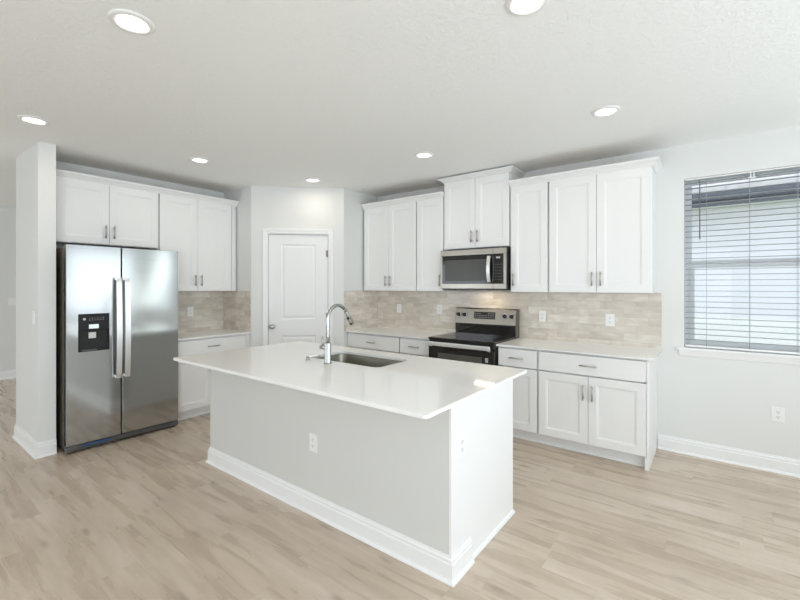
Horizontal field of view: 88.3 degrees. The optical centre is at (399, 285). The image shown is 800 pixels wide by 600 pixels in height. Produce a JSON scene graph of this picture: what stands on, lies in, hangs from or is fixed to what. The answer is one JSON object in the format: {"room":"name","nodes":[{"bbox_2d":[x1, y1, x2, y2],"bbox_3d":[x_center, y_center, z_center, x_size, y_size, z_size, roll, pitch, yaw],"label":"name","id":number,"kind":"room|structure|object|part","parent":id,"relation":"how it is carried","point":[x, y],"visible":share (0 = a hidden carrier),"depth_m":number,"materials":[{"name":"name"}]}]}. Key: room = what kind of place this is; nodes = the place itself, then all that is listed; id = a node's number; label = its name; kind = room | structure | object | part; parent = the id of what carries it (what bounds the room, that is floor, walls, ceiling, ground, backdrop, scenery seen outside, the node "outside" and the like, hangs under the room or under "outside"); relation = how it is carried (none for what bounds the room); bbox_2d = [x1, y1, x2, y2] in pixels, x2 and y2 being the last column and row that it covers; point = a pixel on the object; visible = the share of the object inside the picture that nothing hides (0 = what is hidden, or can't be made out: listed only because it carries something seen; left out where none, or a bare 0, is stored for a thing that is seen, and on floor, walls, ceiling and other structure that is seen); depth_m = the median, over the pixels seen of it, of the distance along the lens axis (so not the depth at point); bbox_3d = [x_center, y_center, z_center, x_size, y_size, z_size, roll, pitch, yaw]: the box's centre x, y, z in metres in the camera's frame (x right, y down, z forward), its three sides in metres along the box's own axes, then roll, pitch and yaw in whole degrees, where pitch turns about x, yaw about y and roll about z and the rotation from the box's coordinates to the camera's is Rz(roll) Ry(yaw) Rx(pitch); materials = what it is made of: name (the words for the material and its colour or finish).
{"room":"kitchen","nodes":[
{"label":"kitchen","id":0,"kind":"room"},
{"bbox_2d":[0,207,15,371],"bbox_3d":[-7.324,0.117,5.320,0.100,2.741,9.623,0,0,37],"label":"wall","id":1,"kind":"structure","parent":0,"point":[7,215],"depth_m":6.60,"materials":[{"name":"paint"}]},
{"bbox_2d":[0,370,15,379],"bbox_3d":[-7.327,1.422,5.209,0.028,0.130,9.443,0,0,37],"label":"baseboard","id":2,"kind":"structure","parent":1,"relation":"attached to","point":[10,374],"depth_m":6.59,"materials":[{"name":"white paint"}]},
{"bbox_2d":[16,141,55,441],"bbox_3d":[-3.428,0.117,3.867,0.823,2.741,0.123,0,0,37],"label":"wall","id":3,"kind":"structure","parent":0,"point":[36,167],"depth_m":3.65,"materials":[{"name":"paint"}]},
{"bbox_2d":[32,311,34,324],"bbox_3d":[-3.247,0.282,3.647,0.072,0.118,0.008,0,0,37],"label":"light switch","id":4,"kind":"object","parent":3,"relation":"attached to","point":[33,312],"visible":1,"depth_m":3.63,"materials":[{"name":"white plastic"}]},
{"bbox_2d":[12,423,56,458],"bbox_3d":[-3.426,1.422,3.847,0.851,0.130,0.151,0,0,37],"label":"baseboard","id":5,"kind":"structure","parent":3,"relation":"attached to","point":[36,449],"depth_m":3.64,"materials":[{"name":"white paint"}]},
{"bbox_2d":[56,161,223,247],"bbox_3d":[-2.547,0.117,5.506,0.246,2.741,3.553,0,0,37],"label":"wall","id":6,"kind":"structure","parent":0,"point":[59,165],"depth_m":4.66,"materials":[{"name":"paint"}]},
{"bbox_2d":[56,177,157,249],"bbox_3d":[-3.073,-0.726,4.308,0.362,0.615,0.910,0,0,37],"label":"upper cabinet","id":7,"kind":"object","parent":6,"relation":"attached to","point":[87,213],"visible":0.91,"depth_m":4.17,"materials":[{"name":"white paint"}]},
{"bbox_3d":[-3.105,-0.724,4.040,0.018,0.604,0.426,0,0,37],"label":"door","id":8,"kind":"part","parent":7,"relation":"part of","materials":[{"name":"white paint"}]},
{"bbox_3d":[-2.834,-0.724,4.397,0.018,0.604,0.462,0,0,37],"label":"door","id":9,"kind":"part","parent":7,"relation":"part of","materials":[{"name":"white paint"}]},
{"bbox_2d":[56,169,238,206],"bbox_3d":[-2.666,-1.058,4.564,0.055,0.064,1.896,0,0,37],"label":"crown molding","id":10,"kind":"structure","parent":7,"relation":"attached to","point":[59,173],"depth_m":4.40,"materials":[{"name":"white paint"}]},
{"bbox_2d":[151,194,235,290],"bbox_3d":[-2.517,-0.485,5.041,0.362,1.096,0.930,0,0,37],"label":"upper cabinet","id":11,"kind":"object","parent":6,"relation":"attached to","point":[200,231],"depth_m":4.94,"materials":[{"name":"white paint"}]},
{"bbox_3d":[-2.556,-0.483,4.765,0.018,1.085,0.424,0,0,37],"label":"door","id":12,"kind":"part","parent":11,"relation":"part of","materials":[{"name":"white paint"}]},
{"bbox_3d":[-2.295,-0.483,5.108,0.018,1.085,0.430,0,0,37],"label":"door","id":13,"kind":"part","parent":11,"relation":"part of","materials":[{"name":"white paint"}]},
{"bbox_3d":[-2.269,-0.483,5.404,0.319,1.093,0.053,0,0,37],"label":"filler strip","id":14,"kind":"part","parent":11,"relation":"part of","materials":[{"name":"white wood"}]},
{"bbox_2d":[178,291,222,332],"bbox_3d":[-2.643,0.318,5.167,0.010,0.509,0.898,0,0,37],"label":"tile backsplash","id":15,"kind":"structure","parent":6,"relation":"attached to","point":[207,306],"depth_m":5.27,"materials":[{"name":"beige tile"}]},
{"bbox_2d":[187,307,192,315],"bbox_3d":[-2.631,0.321,5.169,0.008,0.118,0.072,0,0,37],"label":"wall outlet","id":16,"kind":"object","parent":15,"relation":"attached to","point":[189,309],"visible":1,"depth_m":5.16,"materials":[{"name":"white plastic"}]},
{"bbox_2d":[224,186,377,346],"bbox_3d":[-1.315,0.117,5.477,2.075,2.741,0.556,0,0,-8],"label":"wall","id":17,"kind":"structure","parent":0,"point":[340,210],"depth_m":5.25,"materials":[{"name":"paint"}]},
{"bbox_2d":[223,291,250,331],"bbox_3d":[-2.120,0.318,5.340,0.635,0.509,0.010,0,0,37],"label":"tile backsplash","id":18,"kind":"structure","parent":17,"relation":"attached to","point":[236,304],"depth_m":5.32,"materials":[{"name":"beige tile"}]},
{"bbox_2d":[262,228,332,345],"bbox_3d":[-1.291,0.383,5.260,0.877,2.208,0.129,0,0,-6],"label":"trim","id":19,"kind":"structure","parent":17,"relation":"attached to","point":[266,232],"depth_m":5.18,"materials":[{"name":"white paint"}]},
{"bbox_2d":[269,235,327,344],"bbox_3d":[-1.281,0.413,5.216,0.744,2.124,0.106,0,0,-6],"label":"door","id":20,"kind":"structure","parent":17,"relation":"in","point":[298,264],"depth_m":5.23,"materials":[{"name":"white paint"}]},
{"bbox_2d":[344,291,377,330],"bbox_3d":[-0.513,0.318,5.543,0.010,0.509,0.673,0,0,37],"label":"tile backsplash","id":21,"kind":"structure","parent":17,"relation":"attached to","point":[362,306],"depth_m":5.53,"materials":[{"name":"beige tile"}]},
{"bbox_2d":[0,0,799,208],"bbox_3d":[-2.727,-1.354,1.782,11.700,0.200,9.743,0,0,37],"label":"ceiling","id":22,"kind":"structure","parent":0,"point":[345,94],"depth_m":2.56,"materials":[{"name":"white paint"}]},
{"bbox_2d":[17,115,49,124],"bbox_3d":[-2.765,-1.249,3.111,0.190,0.010,0.190,0,0,37],"label":"recessed light","id":23,"kind":"object","parent":22,"relation":"in","point":[26,118],"visible":1,"depth_m":3.10,"materials":[{"name":"white plastic"}]},
{"bbox_2d":[108,9,154,34],"bbox_3d":[-1.273,-1.249,1.956,0.190,0.010,0.190,0,0,37],"label":"recessed light","id":24,"kind":"object","parent":22,"relation":"in","point":[130,21],"visible":1,"depth_m":1.94,"materials":[{"name":"white plastic"}]},
{"bbox_2d":[189,157,209,162],"bbox_3d":[-1.991,-1.249,4.098,0.190,0.010,0.190,0,0,37],"label":"recessed light","id":25,"kind":"object","parent":22,"relation":"in","point":[194,159],"visible":1,"depth_m":4.08,"materials":[{"name":"white"}]},
{"bbox_2d":[305,178,320,182],"bbox_3d":[-1.029,-1.249,4.871,0.190,0.010,0.190,0,0,37],"label":"recessed light","id":26,"kind":"object","parent":22,"relation":"in","point":[314,180],"visible":1,"depth_m":4.86,"materials":[{"name":"white plastic"}]},
{"bbox_2d":[414,152,433,158],"bbox_3d":[0.230,-1.249,3.941,0.190,0.010,0.190,0,0,37],"label":"recessed light","id":27,"kind":"object","parent":22,"relation":"in","point":[423,155],"visible":1,"depth_m":3.93,"materials":[{"name":"white plastic"}]},
{"bbox_2d":[505,0,548,15],"bbox_3d":[0.561,-1.249,1.815,0.190,0.010,0.190,0,0,37],"label":"recessed light","id":28,"kind":"object","parent":22,"relation":"in","point":[514,7],"visible":1,"depth_m":1.84,"materials":[{"name":"white plastic"}]},
{"bbox_2d":[591,105,620,116],"bbox_3d":[1.476,-1.249,2.950,0.190,0.010,0.190,0,0,37],"label":"recessed light","id":29,"kind":"object","parent":22,"relation":"in","point":[609,110],"visible":1,"depth_m":2.94,"materials":[{"name":"white plastic"}]},
{"bbox_2d":[0,378,799,599],"bbox_3d":[-2.727,1.547,1.782,11.700,0.120,9.743,0,0,37],"label":"floor","id":30,"kind":"structure","parent":0,"point":[143,516],"depth_m":2.47,"materials":[{"name":"brown wood"}]},
{"bbox_2d":[56,244,177,453],"bbox_3d":[-2.889,0.561,4.173,0.781,1.852,0.947,0,0,37],"label":"refrigerator","id":31,"kind":"object","parent":30,"relation":"on","point":[117,308],"visible":1,"depth_m":3.88,"materials":[{"name":"metal"}]},
{"bbox_3d":[-2.819,0.523,3.786,0.068,1.777,0.414,0,0,37],"label":"door","id":32,"kind":"part","parent":31,"relation":"part of","materials":[{"name":"metal"}]},
{"bbox_3d":[-2.791,0.368,3.755,0.006,0.038,0.074,0,0,37],"label":"spout","id":33,"kind":"part","parent":31,"relation":"part of","materials":[{"name":"white plastic"}]},
{"bbox_3d":[-2.659,0.395,3.887,0.067,0.945,0.046,0,0,37],"label":"handle","id":34,"kind":"part","parent":31,"relation":"part of","materials":[{"name":"metal"}]},
{"bbox_3d":[-2.616,0.395,3.944,0.067,0.945,0.046,0,0,37],"label":"handle","id":35,"kind":"part","parent":31,"relation":"part of","materials":[{"name":"metal"}]},
{"bbox_3d":[-2.528,0.523,4.169,0.068,1.777,0.517,0,0,37],"label":"door","id":36,"kind":"part","parent":31,"relation":"part of","materials":[{"name":"metal"}]},
{"bbox_2d":[178,334,245,420],"bbox_3d":[-2.403,1.040,4.951,0.653,0.893,0.860,0,0,37],"label":"base cabinet","id":37,"kind":"object","parent":30,"relation":"on","point":[193,381],"visible":0.3,"depth_m":4.64,"materials":[{"name":"white paint"}]},
{"bbox_3d":[-2.239,1.478,4.827,0.012,0.018,0.858,0,0,37],"label":"shoe moulding","id":38,"kind":"part","parent":37,"relation":"part of","materials":[{"name":"white paint"}]},
{"bbox_3d":[-2.308,1.081,4.610,0.018,0.586,0.413,0,0,37],"label":"door","id":39,"kind":"part","parent":37,"relation":"part of","materials":[{"name":"white paint"}]},
{"bbox_3d":[-2.178,0.692,4.781,0.018,0.168,0.842,0,0,37],"label":"drawer","id":40,"kind":"part","parent":37,"relation":"part of","materials":[{"name":"white paint"}]},
{"bbox_2d":[178,329,250,340],"bbox_3d":[-2.391,0.582,4.970,0.636,0.020,0.912,0,0,37],"label":"countertop","id":41,"kind":"structure","parent":37,"relation":"on","point":[216,332],"depth_m":4.96,"materials":[{"name":"white stone"}]},
{"bbox_2d":[245,333,249,347],"bbox_3d":[-1.947,1.040,5.179,0.105,0.893,0.054,0,0,37],"label":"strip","id":42,"kind":"object","parent":30,"relation":"on","point":[247,335],"visible":0.14,"depth_m":5.15,"materials":[{"name":"white paint"}]},
{"bbox_2d":[205,369,514,587],"bbox_3d":[-0.423,1.040,3.104,2.392,0.893,0.885,0,0,37],"label":"kitchen island","id":43,"kind":"object","parent":30,"relation":"on","point":[397,484],"visible":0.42,"depth_m":2.44,"materials":[{"name":"paint"}]},
{"bbox_2d":[309,433,316,452],"bbox_3d":[-0.567,1.023,2.688,0.072,0.118,0.008,0,0,37],"label":"wall outlet","id":44,"kind":"object","parent":43,"relation":"attached to","point":[312,437],"visible":1,"depth_m":2.68,"materials":[{"name":"white plastic"}]},
{"bbox_3d":[-0.621,1.423,2.843,2.392,0.129,0.230,0,0,37],"label":"baseboard","id":45,"kind":"part","parent":43,"relation":"part of","materials":[{"name":"white paint"}]},
{"bbox_2d":[173,341,526,418],"bbox_3d":[-0.469,0.582,3.051,2.426,0.020,1.263,0,0,37],"label":"island countertop","id":46,"kind":"structure","parent":43,"relation":"on","point":[421,387],"depth_m":2.63,"materials":[{"name":"white stone"}]},
{"bbox_2d":[305,354,319,359],"bbox_3d":[-0.679,0.554,3.215,0.123,0.036,0.034,0,0,-36],"label":"soap dispenser","id":47,"kind":"object","parent":46,"relation":"on","point":[314,355],"visible":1,"depth_m":3.20,"materials":[{"name":"silver metal"}]},
{"bbox_2d":[319,304,353,363],"bbox_3d":[-0.475,0.352,3.140,0.096,0.439,0.298,0,0,37],"label":"faucet","id":48,"kind":"object","parent":46,"relation":"on","point":[327,347],"visible":1,"depth_m":3.03,"materials":[{"name":"silver metal"}]},
{"bbox_2d":[318,353,403,366],"bbox_3d":[-0.331,0.700,3.255,0.762,0.216,0.421,0,0,37],"label":"sink","id":49,"kind":"object","parent":46,"relation":"in","point":[345,358],"visible":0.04,"depth_m":3.49,"materials":[{"name":"metal"}]},
{"bbox_2d":[458,432,464,458],"bbox_3d":[0.322,0.832,2.147,0.008,0.118,0.072,0,0,37],"label":"wall outlet","id":50,"kind":"object","parent":43,"relation":"attached to","point":[461,438],"visible":1,"depth_m":2.14,"materials":[{"name":"white plastic"}]},
{"bbox_3d":[0.488,1.040,2.382,0.012,0.893,0.780,0,0,37],"label":"panel","id":51,"kind":"part","parent":43,"relation":"part of","materials":[{"name":"white paint"}]},
{"bbox_3d":[0.567,1.478,2.465,0.013,0.019,0.603,0,0,37],"label":"shoe moulding","id":52,"kind":"part","parent":43,"relation":"part of","materials":[{"name":"white paint"}]},
{"bbox_2d":[348,332,400,353],"bbox_3d":[-0.171,1.040,5.296,0.850,0.893,0.651,0,0,37],"label":"base cabinet","id":53,"kind":"object","parent":30,"relation":"on","point":[383,343],"visible":0.29,"depth_m":5.04,"materials":[{"name":"white paint"}]},
{"bbox_2d":[346,327,451,339],"bbox_3d":[0.005,0.582,5.164,1.297,0.020,0.636,0,0,37],"label":"countertop","id":54,"kind":"structure","parent":53,"relation":"on","point":[386,331],"depth_m":5.07,"materials":[{"name":"white stone"}]},
{"bbox_2d":[400,337,428,356],"bbox_3d":[0.343,1.040,4.907,0.438,0.893,0.651,0,0,37],"label":"base cabinet","id":55,"kind":"object","parent":30,"relation":"on","point":[409,346],"visible":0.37,"depth_m":4.68,"materials":[{"name":"white paint"}]},
{"bbox_2d":[427,307,518,365],"bbox_3d":[0.803,0.871,4.506,0.768,1.233,0.704,0,0,37],"label":"range","id":56,"kind":"object","parent":30,"relation":"on","point":[477,334],"visible":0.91,"depth_m":4.51,"materials":[{"name":"silver metal"}]},
{"bbox_3d":[0.595,0.622,4.247,0.726,0.054,0.040,0,0,37],"label":"oven handle","id":57,"kind":"part","parent":56,"relation":"part of","materials":[{"name":"metal"}]},
{"bbox_3d":[0.626,0.955,4.273,0.760,0.635,0.040,0,0,37],"label":"oven door","id":58,"kind":"part","parent":56,"relation":"part of","materials":[{"name":"black glass"}]},
{"bbox_3d":[0.630,0.608,4.278,0.760,0.049,0.028,0,0,37],"label":"trim","id":59,"kind":"part","parent":56,"relation":"part of","materials":[{"name":"silver metal"}]},
{"bbox_2d":[428,332,516,344],"bbox_3d":[0.792,0.567,4.492,0.768,0.029,0.589,0,0,37],"label":"cooktop","id":60,"kind":"object","parent":56,"relation":"in","point":[467,338],"depth_m":4.42,"materials":[{"name":"black glass"}]},
{"bbox_3d":[0.973,0.339,4.735,0.262,0.080,0.024,0,0,37],"label":"display panel","id":61,"kind":"part","parent":56,"relation":"part of","materials":[{"name":"black glass"}]},
{"bbox_2d":[498,346,540,442],"bbox_3d":[1.297,1.040,4.183,0.398,0.893,0.651,0,0,37],"label":"base cabinet","id":62,"kind":"object","parent":30,"relation":"on","point":[525,386],"visible":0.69,"depth_m":3.92,"materials":[{"name":"white paint"}]},
{"bbox_3d":[1.127,0.692,3.960,0.380,0.168,0.018,0,0,37],"label":"drawer","id":63,"kind":"part","parent":62,"relation":"part of","materials":[{"name":"white paint"}]},
{"bbox_3d":[1.127,1.081,3.960,0.380,0.586,0.018,0,0,37],"label":"door","id":64,"kind":"part","parent":62,"relation":"part of","materials":[{"name":"white paint"}]},
{"bbox_3d":[1.173,1.478,4.020,0.396,0.018,0.012,0,0,37],"label":"shoe moulding","id":65,"kind":"part","parent":62,"relation":"part of","materials":[{"name":"white paint"}]},
{"bbox_2d":[539,350,656,470],"bbox_3d":[1.810,1.040,3.794,0.890,0.893,0.651,0,0,37],"label":"base cabinet","id":66,"kind":"object","parent":30,"relation":"on","point":[600,406],"visible":0.98,"depth_m":3.54,"materials":[{"name":"white paint"}]},
{"bbox_3d":[1.463,1.081,3.705,0.426,0.586,0.018,0,0,37],"label":"door","id":67,"kind":"part","parent":66,"relation":"part of","materials":[{"name":"white paint"}]},
{"bbox_2d":[496,338,661,360],"bbox_3d":[1.667,0.582,3.904,1.337,0.020,0.636,0,0,37],"label":"countertop","id":68,"kind":"structure","parent":66,"relation":"on","point":[630,352],"depth_m":3.77,"materials":[{"name":"white stone"}]},
{"bbox_3d":[1.648,0.926,3.531,0.012,0.130,0.036,0,0,37],"label":"handle","id":69,"kind":"part","parent":66,"relation":"part of","materials":[{"name":"silver metal"}]},
{"bbox_3d":[1.637,0.692,3.573,0.862,0.168,0.018,0,0,37],"label":"drawer","id":70,"kind":"part","parent":66,"relation":"part of","materials":[{"name":"white paint"}]},
{"bbox_3d":[1.681,1.478,3.635,0.873,0.018,0.012,0,0,37],"label":"shoe moulding","id":71,"kind":"part","parent":66,"relation":"part of","materials":[{"name":"white paint"}]},
{"bbox_3d":[1.808,1.081,3.443,0.432,0.586,0.018,0,0,37],"label":"door","id":72,"kind":"part","parent":66,"relation":"part of","materials":[{"name":"white paint"}]},
{"bbox_2d":[378,125,799,459],"bbox_3d":[2.236,0.117,3.993,6.464,2.741,0.180,0,0,37],"label":"wall","id":73,"kind":"structure","parent":0,"point":[723,402],"depth_m":3.57,"materials":[{"name":"paint"}]},
{"bbox_2d":[364,202,416,290],"bbox_3d":[-0.058,-0.485,5.394,0.864,1.096,0.360,0,0,37],"label":"upper cabinet","id":74,"kind":"object","parent":73,"relation":"attached to","point":[390,232],"visible":0.94,"depth_m":5.26,"materials":[{"name":"white paint"}]},
{"bbox_3d":[-0.311,-0.483,5.416,0.416,1.085,0.018,0,0,37],"label":"door","id":75,"kind":"part","parent":74,"relation":"part of","materials":[{"name":"white paint"}]},
{"bbox_2d":[361,191,443,209],"bbox_3d":[-0.009,-1.058,5.145,1.255,0.064,0.055,0,0,37],"label":"crown molding","id":76,"kind":"structure","parent":74,"relation":"attached to","point":[436,195],"depth_m":5.09,"materials":[{"name":"white paint"}]},
{"bbox_3d":[0.028,-0.483,5.159,0.426,1.085,0.018,0,0,37],"label":"door","id":77,"kind":"part","parent":74,"relation":"part of","materials":[{"name":"white paint"}]},
{"bbox_2d":[417,198,456,290],"bbox_3d":[0.440,-0.485,5.016,0.386,1.096,0.360,0,0,37],"label":"upper cabinet","id":78,"kind":"object","parent":73,"relation":"attached to","point":[430,213],"visible":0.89,"depth_m":4.91,"materials":[{"name":"white paint"}]},
{"bbox_3d":[0.358,-0.483,4.908,0.368,1.085,0.018,0,0,37],"label":"door","id":79,"kind":"part","parent":78,"relation":"part of","materials":[{"name":"white paint"}]},
{"bbox_2d":[444,172,520,250],"bbox_3d":[0.914,-0.807,4.656,0.802,0.777,0.360,0,0,37],"label":"upper cabinet","id":80,"kind":"object","parent":73,"relation":"attached to","point":[477,211],"visible":0.94,"depth_m":4.52,"materials":[{"name":"white paint"}]},
{"bbox_3d":[0.676,-0.806,4.668,0.390,0.766,0.018,0,0,37],"label":"door","id":81,"kind":"part","parent":80,"relation":"part of","materials":[{"name":"white paint"}]},
{"bbox_2d":[441,247,510,290],"bbox_3d":[0.885,-0.176,4.619,0.786,0.448,0.450,0,0,37],"label":"microwave","id":82,"kind":"object","parent":80,"relation":"attached to","point":[488,268],"visible":1,"depth_m":4.44,"materials":[{"name":"silver metal"}]},
{"bbox_3d":[0.729,-0.185,4.532,0.642,0.428,0.022,0,0,37],"label":"door","id":83,"kind":"part","parent":82,"relation":"part of","materials":[{"name":"metal"}]},
{"bbox_3d":[0.738,-0.181,4.526,0.620,0.313,0.018,0,0,37],"label":"door glass","id":84,"kind":"part","parent":82,"relation":"part of","materials":[{"name":"black glass"}]},
{"bbox_3d":[0.936,-0.179,4.332,0.038,0.276,0.054,0,0,37],"label":"handle","id":85,"kind":"part","parent":82,"relation":"part of","materials":[{"name":"metal"}]},
{"bbox_3d":[1.032,-0.181,4.303,0.114,0.313,0.018,0,0,37],"label":"control panel","id":86,"kind":"part","parent":82,"relation":"part of","materials":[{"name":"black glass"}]},
{"bbox_3d":[1.042,-0.185,4.294,0.142,0.428,0.022,0,0,37],"label":"panel frame","id":87,"kind":"part","parent":82,"relation":"part of","materials":[{"name":"metal"}]},
{"bbox_2d":[437,165,525,183],"bbox_3d":[0.909,-1.214,4.650,0.914,0.048,0.376,0,0,37],"label":"crown molding","id":88,"kind":"structure","parent":80,"relation":"attached to","point":[512,169],"depth_m":4.47,"materials":[{"name":"white paint"}]},
{"bbox_3d":[0.990,-0.806,4.430,0.390,0.766,0.018,0,0,37],"label":"door","id":89,"kind":"part","parent":80,"relation":"part of","materials":[{"name":"white paint"}]},
{"bbox_2d":[378,291,661,348],"bbox_3d":[1.040,0.318,4.782,3.383,0.508,0.009,0,0,37],"label":"tile backsplash","id":90,"kind":"structure","parent":73,"relation":"attached to","point":[571,317],"depth_m":4.34,"materials":[{"name":"beige tile"}]},
{"bbox_2d":[397,304,400,312],"bbox_3d":[-0.011,0.302,5.568,0.072,0.118,0.008,0,0,37],"label":"wall outlet","id":91,"kind":"object","parent":90,"relation":"attached to","point":[398,305],"visible":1,"depth_m":5.57,"materials":[{"name":"white plastic"}]},
{"bbox_2d":[437,304,441,313],"bbox_3d":[0.496,0.292,5.183,0.072,0.118,0.008,0,0,37],"label":"wall outlet","id":92,"kind":"object","parent":90,"relation":"attached to","point":[439,307],"visible":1,"depth_m":5.18,"materials":[{"name":"white plastic"}]},
{"bbox_2d":[539,311,545,321],"bbox_3d":[1.522,0.324,4.404,0.072,0.118,0.008,0,0,37],"label":"wall outlet","id":93,"kind":"object","parent":90,"relation":"attached to","point":[542,314],"visible":1,"depth_m":4.40,"materials":[{"name":"white plastic"}]},
{"bbox_2d":[606,314,614,325],"bbox_3d":[2.044,0.332,4.008,0.080,0.118,0.008,0,0,37],"label":"wall outlet","id":94,"kind":"object","parent":90,"relation":"attached to","point":[610,318],"visible":1,"depth_m":4.00,"materials":[{"name":"white plastic"}]},
{"bbox_2d":[511,182,548,291],"bbox_3d":[1.392,-0.485,4.294,0.395,1.096,0.360,0,0,37],"label":"upper cabinet","id":95,"kind":"object","parent":73,"relation":"attached to","point":[529,203],"visible":0.93,"depth_m":4.18,"materials":[{"name":"white paint"}]},
{"bbox_2d":[549,166,655,292],"bbox_3d":[1.898,-0.485,3.910,0.876,1.096,0.360,0,0,37],"label":"upper cabinet","id":96,"kind":"object","parent":73,"relation":"attached to","point":[602,227],"visible":1,"depth_m":3.75,"materials":[{"name":"white paint"}]},
{"bbox_3d":[1.645,-0.483,3.933,0.427,1.085,0.018,0,0,37],"label":"door","id":97,"kind":"part","parent":96,"relation":"part of","materials":[{"name":"white paint"}]},
{"bbox_2d":[508,156,663,187],"bbox_3d":[1.759,-1.058,4.005,1.328,0.064,0.376,0,0,37],"label":"crown molding","id":98,"kind":"structure","parent":96,"relation":"attached to","point":[655,162],"depth_m":3.79,"materials":[{"name":"white paint"}]},
{"bbox_3d":[1.988,-0.483,3.672,0.427,1.085,0.018,0,0,37],"label":"door","id":99,"kind":"part","parent":96,"relation":"part of","materials":[{"name":"white paint"}]},
{"bbox_2d":[657,434,799,477],"bbox_3d":[3.514,1.422,2.894,2.900,0.130,0.028,0,0,37],"label":"baseboard","id":100,"kind":"structure","parent":73,"relation":"attached to","point":[751,459],"depth_m":3.45,"materials":[{"name":"white paint"}]},
{"bbox_2d":[677,167,799,364],"bbox_3d":[2.926,-0.166,3.443,1.010,1.568,0.193,0,0,37],"label":"window","id":101,"kind":"structure","parent":73,"relation":"in","point":[793,359],"depth_m":3.54,"materials":[{"name":"white plastic"}]},
{"bbox_3d":[2.973,-0.537,3.504,0.824,0.749,0.029,0,0,37],"label":"sash","id":102,"kind":"part","parent":101,"relation":"part of","materials":[{"name":"white plastic"}]},
{"bbox_3d":[2.908,0.555,3.419,1.010,0.022,0.133,0,0,37],"label":"sill","id":103,"kind":"part","parent":101,"relation":"part of","materials":[{"name":"white paint"}]},
{"bbox_2d":[685,165,799,354],"bbox_3d":[2.902,-0.205,3.412,0.888,1.486,0.067,0,0,37],"label":"window blind","id":104,"kind":"object","parent":101,"relation":"attached to","point":[750,172],"visible":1,"depth_m":3.42,"materials":[{"name":"white plastic"}]},
{"bbox_3d":[2.675,-0.196,3.593,0.002,1.448,0.054,0,0,37],"label":"lift cord","id":105,"kind":"part","parent":104,"relation":"part of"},
{"bbox_3d":[2.906,0.529,3.417,0.888,0.018,0.048,0,0,37],"label":"rail","id":106,"kind":"part","parent":104,"relation":"part of","materials":[{"name":"white plastic"}]},
{"bbox_3d":[2.904,-0.196,3.419,0.002,1.448,0.054,0,0,37],"label":"lift cord","id":107,"kind":"part","parent":104,"relation":"part of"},
{"bbox_3d":[2.951,0.148,3.476,0.824,0.751,0.034,0,0,37],"label":"sash","id":108,"kind":"part","parent":101,"relation":"part of","materials":[{"name":"white plastic"}]},
{"bbox_2d":[771,406,784,422],"bbox_3d":[3.015,1.026,3.284,0.080,0.118,0.008,0,0,37],"label":"wall outlet","id":109,"kind":"object","parent":73,"relation":"attached to","point":[777,413],"visible":1,"depth_m":3.28,"materials":[{"name":"white plastic"}]},
{"label":"outside","id":110,"kind":"structure","parent":0,"visible":0},
{"bbox_3d":[3.253,1.737,5.942,26.000,0.200,3.800,0,0,37],"label":"ground","id":111,"kind":"structure","parent":110,"visible":0},
{"bbox_2d":[692,173,799,345],"bbox_3d":[6.766,-1.018,8.091,17.000,5.310,5.130,0,0,37],"label":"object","id":112,"kind":"structure","parent":111,"relation":"on","point":[756,301],"depth_m":6.52,"materials":[{"name":"paint"}]}
]}

